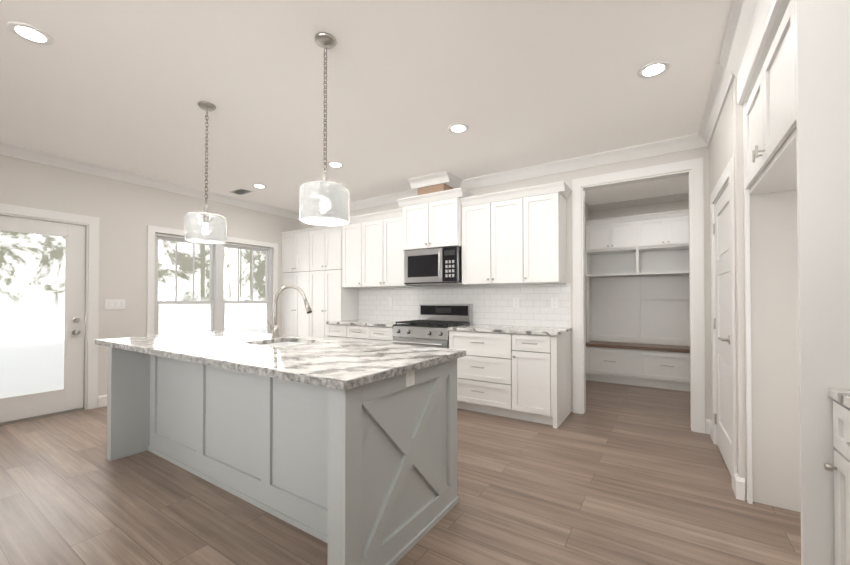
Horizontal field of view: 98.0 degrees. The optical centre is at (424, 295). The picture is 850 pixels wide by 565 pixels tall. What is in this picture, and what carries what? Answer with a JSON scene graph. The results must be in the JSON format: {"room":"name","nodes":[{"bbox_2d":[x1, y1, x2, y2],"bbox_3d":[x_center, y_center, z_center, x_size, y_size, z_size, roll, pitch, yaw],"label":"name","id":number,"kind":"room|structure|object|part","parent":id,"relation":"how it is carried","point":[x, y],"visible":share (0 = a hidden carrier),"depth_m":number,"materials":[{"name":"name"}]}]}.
{"room":"kitchen","nodes":[
{"label":"kitchen","id":0,"kind":"room"},
{"bbox_2d":[0,0,732,211],"bbox_3d":[-0.836,-1.538,2.592,7.100,0.100,9.950,0,-1,33],"label":"ceiling","id":1,"kind":"structure","parent":0,"point":[127,85],"depth_m":2.63,"materials":[{"name":"white paint"}]},
{"bbox_2d":[7,22,53,44],"bbox_3d":[-2.247,-1.490,2.107,0.184,0.006,0.184,0,-1,33],"label":"recessed light","id":2,"kind":"object","parent":1,"relation":"in","point":[29,33],"visible":1,"depth_m":2.10,"materials":[{"name":"white"}]},
{"bbox_2d":[185,101,226,243],"bbox_3d":[-1.705,-0.951,2.881,0.280,1.064,0.280,0,-1,33],"label":"pendant light","id":3,"kind":"object","parent":1,"relation":"hanging from","point":[194,225],"visible":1,"depth_m":2.83,"materials":[{"name":"glass"}]},
{"bbox_3d":[-1.705,-0.519,2.877,0.280,0.200,0.280,0,-1,33],"label":"lamp shade","id":4,"kind":"part","parent":3,"relation":"part of","materials":[{"name":"clear glass"}]},
{"bbox_2d":[229,188,253,194],"bbox_3d":[-2.576,-1.450,5.182,0.320,0.016,0.180,0,-1,33],"label":"ceiling vent","id":5,"kind":"object","parent":1,"relation":"in","point":[241,191],"visible":0.98,"depth_m":5.16,"materials":[{"name":"white"}]},
{"bbox_2d":[252,184,266,187],"bbox_3d":[-2.212,-1.458,4.934,0.184,0.006,0.184,0,-1,33],"label":"recessed light","id":6,"kind":"object","parent":1,"relation":"in","point":[258,186],"visible":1,"depth_m":4.94,"materials":[{"name":"white plastic"}]},
{"bbox_2d":[300,32,349,225],"bbox_3d":[-0.581,-0.960,2.152,0.280,1.064,0.280,0,-1,33],"label":"pendant light","id":7,"kind":"object","parent":1,"relation":"hanging from","point":[320,193],"visible":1,"depth_m":2.07,"materials":[{"name":"glass"}]},
{"bbox_3d":[-0.581,-0.528,2.147,0.280,0.200,0.280,0,-1,33],"label":"lamp shade","id":8,"kind":"part","parent":7,"relation":"part of","materials":[{"name":"clear glass"}]},
{"bbox_2d":[327,161,343,167],"bbox_3d":[-1.004,-1.467,4.150,0.184,0.006,0.184,0,-1,33],"label":"recessed light","id":9,"kind":"object","parent":1,"relation":"in","point":[333,164],"visible":1,"depth_m":4.13,"materials":[{"name":"white plastic"}]},
{"bbox_2d":[448,123,468,132],"bbox_3d":[0.296,-1.477,3.269,0.184,0.006,0.184,0,-1,33],"label":"recessed light","id":10,"kind":"object","parent":1,"relation":"in","point":[458,128],"visible":1,"depth_m":3.26,"materials":[{"name":"white plastic"}]},
{"bbox_2d":[638,60,669,77],"bbox_3d":[1.507,-1.486,2.435,0.184,0.006,0.184,0,-1,33],"label":"recessed light","id":11,"kind":"object","parent":1,"relation":"in","point":[654,69],"visible":1,"depth_m":2.43,"materials":[{"name":"white"}]},
{"bbox_2d":[0,380,800,564],"bbox_3d":[-0.836,1.302,2.560,7.100,0.100,9.950,0,-1,33],"label":"floor","id":12,"kind":"structure","parent":0,"point":[618,474],"depth_m":2.20,"materials":[{"name":"brown wood"}]},
{"bbox_2d":[107,338,458,564],"bbox_3d":[-1.119,0.809,2.541,2.552,0.886,0.940,0,-1,33],"label":"kitchen island","id":13,"kind":"object","parent":12,"relation":"on","point":[346,450],"depth_m":2.06,"materials":[{"name":"grey wood"}]},
{"bbox_2d":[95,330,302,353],"bbox_3d":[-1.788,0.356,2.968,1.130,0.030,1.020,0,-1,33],"label":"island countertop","id":14,"kind":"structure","parent":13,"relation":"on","point":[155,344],"depth_m":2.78,"materials":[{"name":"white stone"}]},
{"bbox_2d":[267,285,311,336],"bbox_3d":[-1.105,0.127,3.018,0.364,0.428,0.169,0,-1,33],"label":"pull-down faucet","id":15,"kind":"object","parent":14,"relation":"on","point":[275,328],"visible":1,"depth_m":3.01,"materials":[{"name":"silver metal"}]},
{"bbox_2d":[199,339,465,389],"bbox_3d":[-0.488,0.347,2.124,1.090,0.030,1.020,0,-1,33],"label":"island countertop","id":16,"kind":"structure","parent":13,"relation":"on","point":[341,364],"depth_m":1.90,"materials":[{"name":"white stone"}]},
{"bbox_2d":[261,342,305,346],"bbox_3d":[-1.032,0.472,2.690,0.464,0.203,0.424,0,-1,33],"label":"undermount sink","id":17,"kind":"object","parent":16,"relation":"in","point":[279,344],"visible":0.06,"depth_m":2.92,"materials":[{"name":"silver metal"}]},
{"bbox_2d":[281,227,312,336],"bbox_3d":[-1.996,0.118,6.142,0.763,2.350,0.361,0,-1,33],"label":"tall cabinet","id":18,"kind":"object","parent":12,"relation":"on","point":[312,263],"depth_m":5.98,"materials":[{"name":"white wood"}]},
{"bbox_2d":[313,226,357,338],"bbox_3d":[-1.455,0.114,5.791,0.763,2.350,0.361,0,-1,33],"label":"tall cabinet","id":19,"kind":"object","parent":12,"relation":"on","point":[331,301],"depth_m":5.61,"materials":[{"name":"white wood"}]},
{"bbox_2d":[326,319,404,343],"bbox_3d":[-0.723,0.824,5.120,1.179,0.915,0.676,0,-1,33],"label":"base cabinet","id":20,"kind":"object","parent":12,"relation":"on","point":[378,331],"visible":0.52,"depth_m":4.87,"materials":[{"name":"white wood"}]},
{"bbox_2d":[392,304,472,348],"bbox_3d":[0.085,0.692,4.564,0.774,1.165,0.707,0,-1,33],"label":"gas range","id":21,"kind":"object","parent":12,"relation":"on","point":[431,325],"visible":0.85,"depth_m":4.47,"materials":[{"name":"silver metal"}]},
{"bbox_2d":[448,324,571,428],"bbox_3d":[0.921,0.811,4.052,1.173,0.915,0.676,0,-1,33],"label":"base cabinet","id":22,"kind":"object","parent":12,"relation":"on","point":[518,372],"visible":0.83,"depth_m":3.76,"materials":[{"name":"white wood"}]},
{"bbox_2d":[585,209,689,391],"bbox_3d":[3.396,0.066,5.198,2.074,2.431,0.532,0,-1,33],"label":"built-in shelving","id":23,"kind":"object","parent":12,"relation":"on","point":[638,300],"visible":0.52,"depth_m":5.42,"materials":[{"name":"white wood"}]},
{"bbox_2d":[719,0,849,564],"bbox_3d":[1.938,-0.128,1.617,0.897,2.738,1.112,0,-1,33],"label":"tall cabinet","id":24,"kind":"object","parent":12,"relation":"on","point":[786,63],"visible":1,"depth_m":1.32,"materials":[{"name":"white wood"}]},
{"bbox_2d":[824,388,849,564],"bbox_3d":[0.801,0.763,-0.212,0.664,0.915,3.174,0,-1,33],"label":"base cabinet","id":25,"kind":"object","parent":12,"relation":"on","point":[840,467],"depth_m":1.23,"materials":[{"name":"white wood"}]},
{"bbox_2d":[0,76,800,511],"bbox_3d":[-0.858,-0.118,2.542,6.900,2.740,9.870,0,-1,33],"label":"wall","id":26,"kind":"structure","parent":0,"point":[126,212],"depth_m":3.83,"materials":[{"name":"white paint"}]},
{"bbox_2d":[0,215,84,422],"bbox_3d":[-4.037,0.232,3.730,0.120,2.023,0.915,0,-1,33],"label":"door","id":27,"kind":"structure","parent":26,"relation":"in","point":[70,396],"depth_m":3.99,"materials":[{"name":"white"}]},
{"bbox_2d":[0,203,99,425],"bbox_3d":[-4.077,0.188,3.762,0.168,2.155,1.125,0,-1,33],"label":"door frame","id":28,"kind":"structure","parent":26,"relation":"attached to","point":[91,224],"depth_m":4.12,"materials":[{"name":"white wood"}]},
{"bbox_2d":[98,394,106,407],"bbox_3d":[-3.581,1.208,4.378,0.016,0.130,0.455,0,-1,33],"label":"baseboard","id":29,"kind":"structure","parent":26,"relation":"attached to","point":[102,399],"depth_m":4.21,"materials":[{"name":"white wood"}]},
{"bbox_2d":[105,299,124,308],"bbox_3d":[-3.627,0.104,4.326,0.008,0.115,0.190,0,-1,33],"label":"switch plate","id":30,"kind":"object","parent":26,"relation":"attached to","point":[114,303],"visible":1,"depth_m":4.32,"materials":[{"name":"white plastic"}]},
{"bbox_2d":[0,141,299,219],"bbox_3d":[-4.189,-1.423,3.409,0.085,0.109,7.370,0,-1,33],"label":"crown molding","id":31,"kind":"structure","parent":26,"relation":"attached to","point":[6,149],"depth_m":4.40,"materials":[{"name":"white wood"}]},
{"bbox_2d":[147,225,277,335],"bbox_3d":[-2.987,0.109,5.384,0.170,1.950,1.880,0,-1,33],"label":"window","id":32,"kind":"structure","parent":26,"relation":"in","point":[216,301],"depth_m":5.32,"materials":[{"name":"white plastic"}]},
{"bbox_2d":[316,190,417,213],"bbox_3d":[-1.033,-1.397,5.703,2.700,0.109,0.085,0,-1,33],"label":"crown molding","id":33,"kind":"structure","parent":26,"relation":"attached to","point":[390,198],"depth_m":5.45,"materials":[{"name":"white wood"}]},
{"bbox_2d":[342,208,420,287],"bbox_3d":[-0.649,-0.625,5.259,1.168,1.015,0.390,0,-1,33],"label":"wall cabinet","id":34,"kind":"object","parent":26,"relation":"attached to","point":[372,251],"visible":0.79,"depth_m":5.12,"materials":[{"name":"white wood"}]},
{"bbox_2d":[389,298,392,305],"bbox_3d":[-0.502,0.097,5.383,0.072,0.115,0.007,0,-1,33],"label":"outlet","id":35,"kind":"object","parent":26,"relation":"attached to","point":[390,301],"visible":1,"depth_m":5.38,"materials":[{"name":"white plastic"}]},
{"bbox_2d":[408,171,451,189],"bbox_3d":[0.041,-1.410,4.528,0.550,0.109,0.085,0,-1,33],"label":"crown molding","id":36,"kind":"structure","parent":26,"relation":"attached to","point":[444,177],"depth_m":4.51,"materials":[{"name":"white wood"}]},
{"bbox_2d":[397,188,474,250],"bbox_3d":[0.154,-0.905,4.687,0.918,0.656,0.480,0,-1,33],"label":"wall cabinet","id":37,"kind":"object","parent":26,"relation":"attached to","point":[432,220],"visible":0.94,"depth_m":4.49,"materials":[{"name":"white wood"}]},
{"bbox_2d":[404,246,461,284],"bbox_3d":[0.152,-0.357,4.679,0.766,0.430,0.461,0,-1,33],"label":"microwave","id":38,"kind":"object","parent":37,"relation":"attached to","point":[438,266],"visible":0.98,"depth_m":4.49,"materials":[{"name":"silver metal"}]},
{"bbox_2d":[418,183,453,194],"bbox_3d":[0.173,-1.301,4.730,0.376,0.115,0.395,0,-1,33],"label":"box","id":39,"kind":"object","parent":37,"relation":"on","point":[432,188],"visible":0.29,"depth_m":4.55,"materials":[{"name":"beige"}]},
{"bbox_2d":[513,298,518,306],"bbox_3d":[1.075,0.085,4.360,0.072,0.115,0.007,0,-1,33],"label":"outlet","id":40,"kind":"object","parent":26,"relation":"attached to","point":[515,302],"visible":1,"depth_m":4.36,"materials":[{"name":"white plastic"}]},
{"bbox_2d":[460,181,571,285],"bbox_3d":[1.008,-0.637,4.183,1.172,1.015,0.390,0,-1,33],"label":"wall cabinet","id":41,"kind":"object","parent":26,"relation":"attached to","point":[514,236],"visible":1,"depth_m":4.02,"materials":[{"name":"white wood"}]},
{"bbox_2d":[551,298,557,307],"bbox_3d":[1.444,0.082,4.120,0.072,0.115,0.007,0,-1,33],"label":"outlet","id":42,"kind":"object","parent":26,"relation":"attached to","point":[554,302],"visible":1,"depth_m":4.12,"materials":[{"name":"white plastic"}]},
{"bbox_2d":[452,134,706,189],"bbox_3d":[1.500,-1.416,4.058,2.580,0.109,0.085,0,-1,33],"label":"crown molding","id":43,"kind":"structure","parent":26,"relation":"attached to","point":[688,142],"depth_m":3.92,"materials":[{"name":"white wood"}]},
{"bbox_2d":[572,158,705,433],"bbox_3d":[2.123,0.001,3.759,1.142,2.530,0.156,0,-1,33],"label":"door frame","id":44,"kind":"structure","parent":26,"relation":"attached to","point":[692,169],"depth_m":3.54,"materials":[{"name":"white wood"}]},
{"bbox_2d":[589,193,688,210],"bbox_3d":[3.526,-1.415,5.416,2.080,0.079,0.060,0,-1,33],"label":"crown molding","id":45,"kind":"structure","parent":26,"relation":"attached to","point":[683,196],"depth_m":5.58,"materials":[{"name":"white wood"}]},
{"bbox_2d":[696,62,734,145],"bbox_3d":[2.205,-1.430,2.827,0.115,0.109,1.162,0,-1,33],"label":"crown molding","id":46,"kind":"structure","parent":26,"relation":"attached to","point":[723,77],"depth_m":2.75,"materials":[{"name":"white wood"}]},
{"bbox_2d":[713,184,730,474],"bbox_3d":[2.237,0.237,2.778,0.098,2.010,0.804,0,-1,33],"label":"closet door","id":47,"kind":"structure","parent":26,"relation":"in","point":[722,328],"depth_m":2.81,"materials":[{"name":"white wood"}]},
{"bbox_2d":[710,157,736,490],"bbox_3d":[2.278,0.189,2.744,0.156,2.130,1.010,0,-1,33],"label":"door frame","id":48,"kind":"structure","parent":26,"relation":"attached to","point":[726,178],"depth_m":2.41,"materials":[{"name":"white wood"}]},
{"label":"outside","id":49,"kind":"structure","parent":0,"visible":0},
{"bbox_2d":[0,326,265,397],"bbox_3d":[-6.910,1.396,9.097,10.390,0.100,36.000,0,-1,33],"label":"ground","id":50,"kind":"structure","parent":49,"point":[38,364],"depth_m":7.07,"materials":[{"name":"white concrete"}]},
{"bbox_2d":[0,230,266,342],"bbox_3d":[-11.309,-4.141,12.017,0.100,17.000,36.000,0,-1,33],"label":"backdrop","id":51,"kind":"structure","parent":49,"point":[244,271],"depth_m":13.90,"materials":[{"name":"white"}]}
]}

